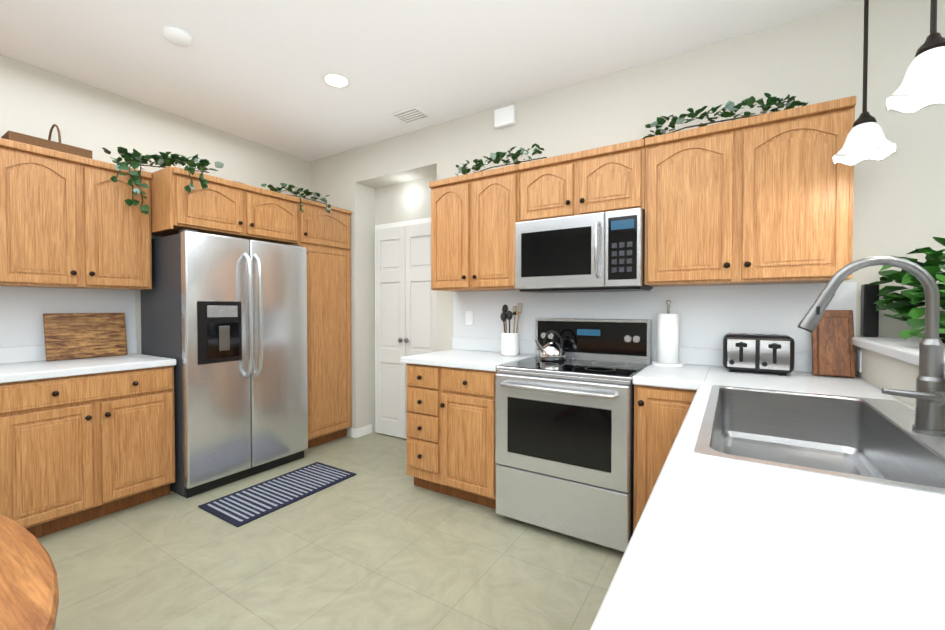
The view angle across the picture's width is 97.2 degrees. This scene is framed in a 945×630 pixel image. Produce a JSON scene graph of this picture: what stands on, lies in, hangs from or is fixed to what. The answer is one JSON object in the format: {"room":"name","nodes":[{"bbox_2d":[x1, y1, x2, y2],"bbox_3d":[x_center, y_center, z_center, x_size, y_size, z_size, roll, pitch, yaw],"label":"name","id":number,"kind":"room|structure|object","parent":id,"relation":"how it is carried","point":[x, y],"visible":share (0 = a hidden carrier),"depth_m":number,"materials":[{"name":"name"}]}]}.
{"room":"kitchen","nodes":[
{"label":"kitchen","id":0,"kind":"room"},
{"bbox_2d":[0,54,310,353],"bbox_3d":[-3.279,-0.163,1.975,0.200,2.770,7.500,1,1,32],"label":"wall","id":1,"kind":"structure","parent":0,"point":[37,102],"depth_m":2.99,"materials":[{"name":"paint"}]},
{"bbox_2d":[0,138,11,285],"bbox_3d":[-2.930,-0.561,2.009,0.341,0.795,0.864,1,1,32],"label":"upper cabinet","id":2,"kind":"object","parent":1,"relation":"attached to","point":[5,150],"depth_m":2.28,"materials":[{"name":"brown wood"}]},
{"bbox_2d":[0,286,135,346],"bbox_3d":[-3.221,0.082,1.880,0.002,0.484,2.793,1,1,32],"label":"backsplash panel","id":3,"kind":"object","parent":1,"relation":"attached to","point":[23,310],"visible":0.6,"depth_m":2.65,"materials":[{"name":"laminate"}]},
{"bbox_2d":[8,140,151,289],"bbox_3d":[-2.553,-0.571,2.609,0.341,0.795,0.802,1,1,32],"label":"upper cabinet","id":4,"kind":"object","parent":1,"relation":"attached to","point":[67,220],"depth_m":2.53,"materials":[{"name":"brown wood"}]},
{"bbox_2d":[1,124,92,158],"bbox_3d":[-2.601,-1.073,2.548,0.230,0.205,0.360,1,1,32],"label":"basket tray","id":5,"kind":"object","parent":4,"relation":"on","point":[41,142],"visible":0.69,"depth_m":2.49,"materials":[{"name":"wicker"}]},
{"bbox_2d":[150,166,299,244],"bbox_3d":[-1.955,-0.779,3.263,0.654,0.405,0.942,1,1,32],"label":"upper cabinet","id":6,"kind":"object","parent":1,"relation":"attached to","point":[223,207],"visible":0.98,"depth_m":2.98,"materials":[{"name":"brown wood"}]},
{"bbox_2d":[102,147,223,214],"bbox_3d":[-2.059,-0.894,2.817,0.549,0.464,0.594,1,1,32],"label":"garland","id":7,"kind":"object","parent":6,"relation":"on","point":[134,158],"visible":1,"depth_m":2.77,"materials":[{"name":"green plant"}]},
{"bbox_2d":[37,432,624,629],"bbox_3d":[-0.146,1.317,0.033,7.800,0.120,7.700,1,1,32],"label":"floor","id":8,"kind":"structure","parent":0,"point":[380,540],"depth_m":2.05,"materials":[{"name":"tile"}]},
{"bbox_2d":[0,382,15,521],"bbox_3d":[-2.836,0.784,1.919,0.621,0.874,0.862,1,1,32],"label":"base cabinet","id":9,"kind":"object","parent":8,"relation":"on","point":[7,390],"depth_m":2.11,"materials":[{"name":"brown wood"}]},
{"bbox_2d":[0,514,58,629],"bbox_3d":[-1.294,0.869,0.415,1.560,0.748,1.220,1,1,32],"label":"dining table","id":10,"kind":"object","parent":8,"relation":"on","point":[29,594],"visible":1,"depth_m":0.76,"materials":[{"name":"brown wood"}]},
{"bbox_2d":[16,365,174,537],"bbox_3d":[-2.444,0.773,2.544,0.621,0.874,0.862,1,1,32],"label":"base cabinet","id":11,"kind":"object","parent":8,"relation":"on","point":[77,450],"depth_m":2.39,"materials":[{"name":"brown wood"}]},
{"bbox_2d":[0,340,175,382],"bbox_3d":[-2.958,0.277,1.703,0.634,0.141,2.822,1,1,32],"label":"countertop","id":12,"kind":"structure","parent":11,"relation":"on","point":[22,363],"depth_m":2.51,"materials":[{"name":"stone"}]},
{"bbox_2d":[43,313,127,360],"bbox_3d":[-2.568,0.136,2.780,0.065,0.298,0.410,1,1,32],"label":"cutting board","id":13,"kind":"object","parent":12,"relation":"on","point":[67,336],"visible":1,"depth_m":2.75,"materials":[{"name":"brown wood"}]},
{"bbox_2d":[141,229,307,497],"bbox_3d":[-1.873,0.313,3.242,0.781,1.768,0.905,1,1,32],"label":"refrigerator","id":14,"kind":"object","parent":8,"relation":"on","point":[224,321],"visible":1,"depth_m":2.94,"materials":[{"name":"silver metal"}]},
{"bbox_2d":[198,462,356,526],"bbox_3d":[-1.300,1.200,2.875,0.460,0.010,0.890,1,1,32],"label":"rug","id":15,"kind":"object","parent":8,"relation":"on","point":[246,505],"visible":0.98,"depth_m":2.79,"materials":[{"name":"blue fabric"}]},
{"bbox_2d":[289,198,351,447],"bbox_3d":[-1.552,0.096,3.920,0.654,2.178,0.568,1,1,32],"label":"pantry cabinet","id":16,"kind":"object","parent":8,"relation":"on","point":[324,237],"visible":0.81,"depth_m":3.76,"materials":[{"name":"brown wood"}]},
{"bbox_2d":[261,183,330,212],"bbox_3d":[-1.463,-0.986,3.592,0.328,0.282,0.605,1,1,32],"label":"garland","id":17,"kind":"object","parent":16,"relation":"on","point":[289,189],"visible":0.92,"depth_m":3.60,"materials":[{"name":"green plant"}]},
{"bbox_2d":[406,363,497,508],"bbox_3d":[-0.008,0.766,2.912,0.719,0.874,0.654,1,1,32],"label":"base cabinet","id":18,"kind":"object","parent":8,"relation":"on","point":[450,431],"visible":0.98,"depth_m":2.65,"materials":[{"name":"brown wood"}]},
{"bbox_2d":[401,337,535,371],"bbox_3d":[-0.011,0.256,2.917,0.741,0.141,0.634,1,1,32],"label":"countertop","id":19,"kind":"structure","parent":18,"relation":"on","point":[484,354],"depth_m":2.93,"materials":[{"name":"stone"}]},
{"bbox_2d":[500,303,522,355],"bbox_3d":[0.270,0.100,2.913,0.157,0.368,0.130,1,1,32],"label":"utensil crock","id":20,"kind":"object","parent":19,"relation":"on","point":[509,343],"visible":1,"depth_m":2.88,"materials":[{"name":"ceramic"}]},
{"bbox_2d":[495,318,651,551],"bbox_3d":[0.605,0.620,2.484,0.756,1.183,0.716,1,1,32],"label":"range","id":21,"kind":"object","parent":8,"relation":"on","point":[564,445],"visible":0.85,"depth_m":2.25,"materials":[{"name":"silver metal"}]},
{"bbox_2d":[534,331,565,361],"bbox_3d":[0.514,0.197,2.698,0.176,0.192,0.176,1,1,32],"label":"kettle","id":22,"kind":"object","parent":21,"relation":"on","point":[552,351],"visible":1,"depth_m":2.65,"materials":[{"name":"silver metal"}]},
{"bbox_2d":[633,385,696,531],"bbox_3d":[1.343,0.781,2.063,0.930,0.874,0.654,1,1,32],"label":"base cabinet","id":23,"kind":"object","parent":8,"relation":"on","point":[660,413],"visible":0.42,"depth_m":2.01,"materials":[{"name":"brown wood"}]},
{"bbox_2d":[852,336,944,408],"bbox_3d":[1.220,0.687,0.733,0.335,1.115,3.039,1,1,32],"label":"wall","id":24,"kind":"structure","parent":8,"relation":"on","point":[890,362],"depth_m":1.63,"materials":[{"name":"paint"}]},
{"bbox_2d":[856,349,861,371],"bbox_3d":[1.862,0.219,2.005,0.007,0.105,0.070,1,1,32],"label":"electrical outlet plate","id":25,"kind":"object","parent":24,"relation":"attached to","point":[859,352],"depth_m":1.99,"materials":[{"name":"white plastic"}]},
{"bbox_2d":[860,284,879,336],"bbox_3d":[1.916,-0.022,2.008,0.055,0.254,0.060,1,1,32],"label":"speaker box","id":26,"kind":"object","parent":24,"relation":"on","point":[869,315],"visible":0.83,"depth_m":1.99,"materials":[{"name":"black plastic"}]},
{"bbox_2d":[868,237,944,342],"bbox_3d":[1.864,-0.092,1.493,0.554,0.412,0.924,1,1,32],"label":"pothos plant","id":27,"kind":"object","parent":24,"relation":"on","point":[907,303],"visible":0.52,"depth_m":1.65,"materials":[{"name":"green plant"}]},
{"bbox_3d":[0.696,0.805,0.766,0.640,0.874,2.294,1,1,32],"label":"base cabinet","id":28,"kind":"object","parent":8,"relation":"on","visible":0},
{"bbox_2d":[633,346,697,386],"bbox_3d":[1.067,0.268,2.239,0.270,0.141,0.634,1,1,32],"label":"countertop","id":29,"kind":"structure","parent":28,"relation":"on","point":[652,375],"depth_m":2.16,"materials":[{"name":"stone"}]},
{"bbox_2d":[652,300,683,366],"bbox_3d":[1.136,0.103,2.418,0.170,0.379,0.170,1,1,32],"label":"paper towel holder","id":30,"kind":"object","parent":29,"relation":"on","point":[668,339],"visible":1,"depth_m":2.37,"materials":[{"name":"white paper"}]},
{"bbox_2d":[590,348,944,629],"bbox_3d":[0.848,0.290,1.012,0.663,0.141,2.947,1,1,32],"label":"countertop","id":31,"kind":"structure","parent":28,"relation":"on","point":[715,543],"depth_m":0.59,"materials":[{"name":"stone"}]},
{"bbox_2d":[723,333,794,375],"bbox_3d":[1.482,0.199,2.171,0.300,0.197,0.242,1,1,32],"label":"toaster","id":32,"kind":"object","parent":31,"relation":"on","point":[760,352],"visible":1,"depth_m":2.09,"materials":[{"name":"silver metal"}]},
{"bbox_2d":[694,385,944,494],"bbox_3d":[1.017,0.417,1.231,0.575,0.210,0.997,1,1,32],"label":"sink","id":33,"kind":"object","parent":31,"relation":"in","point":[875,441],"visible":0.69,"depth_m":1.51,"materials":[{"name":"silver metal"}]},
{"bbox_2d":[798,256,944,435],"bbox_3d":[1.105,0.073,1.156,0.316,0.478,0.115,1,1,32],"label":"faucet","id":34,"kind":"object","parent":31,"relation":"on","point":[928,394],"visible":1,"depth_m":1.10,"materials":[{"name":"silver metal"}]},
{"bbox_2d":[722,349,855,365],"bbox_3d":[1.486,0.273,1.975,0.480,0.141,0.637,1,1,32],"label":"backsplash","id":35,"kind":"structure","parent":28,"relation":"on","point":[798,357],"depth_m":2.18,"materials":[{"name":"laminate"}]},
{"bbox_2d":[811,310,855,377],"bbox_3d":[1.766,0.137,2.041,0.160,0.323,0.117,1,1,32],"label":"cutting board","id":36,"kind":"object","parent":35,"relation":"on","point":[833,347],"visible":0.81,"depth_m":2.02,"materials":[{"name":"brown wood"}]},
{"bbox_2d":[0,0,860,160],"bbox_3d":[-0.146,-1.573,-0.019,7.800,0.120,7.700,1,1,32],"label":"ceiling","id":37,"kind":"structure","parent":0,"point":[254,70],"depth_m":2.45,"materials":[{"name":"paint"}]},
{"bbox_2d":[162,27,192,46],"bbox_3d":[-1.635,-1.536,2.311,0.140,0.034,0.140,1,1,32],"label":"smoke detector","id":38,"kind":"object","parent":37,"relation":"attached to","point":[177,37],"visible":0.98,"depth_m":2.28,"materials":[{"name":"white plastic"}]},
{"bbox_2d":[321,73,350,88],"bbox_3d":[-0.907,-1.559,2.774,0.190,0.005,0.190,1,1,32],"label":"recessed light","id":39,"kind":"object","parent":37,"relation":"in","point":[336,80],"visible":1,"depth_m":2.77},
{"bbox_2d":[391,106,430,123],"bbox_3d":[-0.482,-1.563,3.263,0.260,0.014,0.180,1,1,32],"label":"ceiling vent","id":40,"kind":"object","parent":37,"relation":"in","point":[412,114],"visible":0.98,"depth_m":3.25,"materials":[{"name":"silver metal"}]},
{"bbox_2d":[832,0,896,165],"bbox_3d":[1.493,-1.069,1.581,0.191,0.943,0.191,1,1,32],"label":"pendant light","id":41,"kind":"object","parent":37,"relation":"hanging from","point":[866,139],"visible":1,"depth_m":1.58,"materials":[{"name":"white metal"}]},
{"bbox_2d":[885,0,944,113],"bbox_3d":[1.242,-1.057,1.117,0.191,0.950,0.191,1,1,32],"label":"pendant light","id":42,"kind":"object","parent":37,"relation":"hanging from","point":[922,85],"visible":1,"depth_m":1.12,"materials":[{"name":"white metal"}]},
{"bbox_2d":[310,0,944,437],"bbox_3d":[1.479,-0.174,2.593,7.200,2.770,0.410,1,1,32],"label":"wall","id":43,"kind":"structure","parent":0,"point":[900,192],"depth_m":2.41,"materials":[{"name":"paint"}]},
{"bbox_2d":[351,424,371,437],"bbox_3d":[-0.604,1.144,3.794,1.210,0.089,0.212,1,1,32],"label":"baseboard","id":44,"kind":"structure","parent":43,"relation":"attached to","point":[362,431],"depth_m":4.05,"materials":[{"name":"white wood"}]},
{"bbox_2d":[375,217,430,430],"bbox_3d":[-0.611,0.146,3.967,0.875,2.079,0.014,1,1,32],"label":"door frame","id":45,"kind":"structure","parent":43,"relation":"attached to","point":[406,223],"depth_m":4.12,"materials":[{"name":"white wood"}]},
{"bbox_2d":[376,222,436,438],"bbox_3d":[-0.637,0.168,3.926,0.767,2.014,0.091,1,1,32],"label":"closet door","id":46,"kind":"structure","parent":43,"relation":"in","point":[406,310],"depth_m":3.97,"materials":[{"name":"white wood"}]},
{"bbox_2d":[465,311,472,325],"bbox_3d":[-0.026,0.025,3.292,0.070,0.115,0.007,1,1,32],"label":"electrical outlet plate","id":47,"kind":"object","parent":43,"relation":"attached to","point":[468,318],"depth_m":3.29,"materials":[{"name":"white plastic"}]},
{"bbox_2d":[494,105,515,128],"bbox_3d":[0.240,-1.463,3.079,0.160,0.130,0.044,1,1,32],"label":"box","id":48,"kind":"object","parent":43,"relation":"attached to","point":[504,116],"visible":1,"depth_m":3.06,"materials":[{"name":"white plastic"}]},
{"bbox_2d":[429,96,855,291],"bbox_3d":[0.757,-0.571,2.573,2.350,0.795,0.374,1,1,32],"label":"upper cabinet","id":49,"kind":"object","parent":43,"relation":"attached to","point":[767,198],"visible":0.96,"depth_m":2.14,"materials":[{"name":"brown wood"}]},
{"bbox_2d":[455,144,546,174],"bbox_3d":[0.155,-1.059,2.860,0.741,0.115,0.172,1,1,37],"label":"garland","id":50,"kind":"object","parent":49,"relation":"on","point":[479,164],"visible":0.94,"depth_m":2.81,"materials":[{"name":"green plant"}]},
{"bbox_2d":[515,208,652,292],"bbox_3d":[0.676,-0.367,2.580,0.752,0.437,0.449,1,1,32],"label":"microwave","id":51,"kind":"object","parent":49,"relation":"attached to","point":[599,252],"visible":1,"depth_m":2.41,"materials":[{"name":"silver metal"}]},
{"bbox_2d":[642,93,807,139],"bbox_3d":[1.278,-1.043,2.171,0.756,0.109,0.150,1,1,32],"label":"garland","id":52,"kind":"object","parent":49,"relation":"on","point":[730,106],"visible":0.88,"depth_m":2.13,"materials":[{"name":"green plant"}]},
{"bbox_2d":[453,282,856,361],"bbox_3d":[0.880,0.067,2.730,2.444,0.484,0.002,1,1,32],"label":"backsplash panel","id":53,"kind":"object","parent":43,"relation":"attached to","point":[710,317],"visible":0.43,"depth_m":2.48,"materials":[{"name":"laminate"}]}
]}

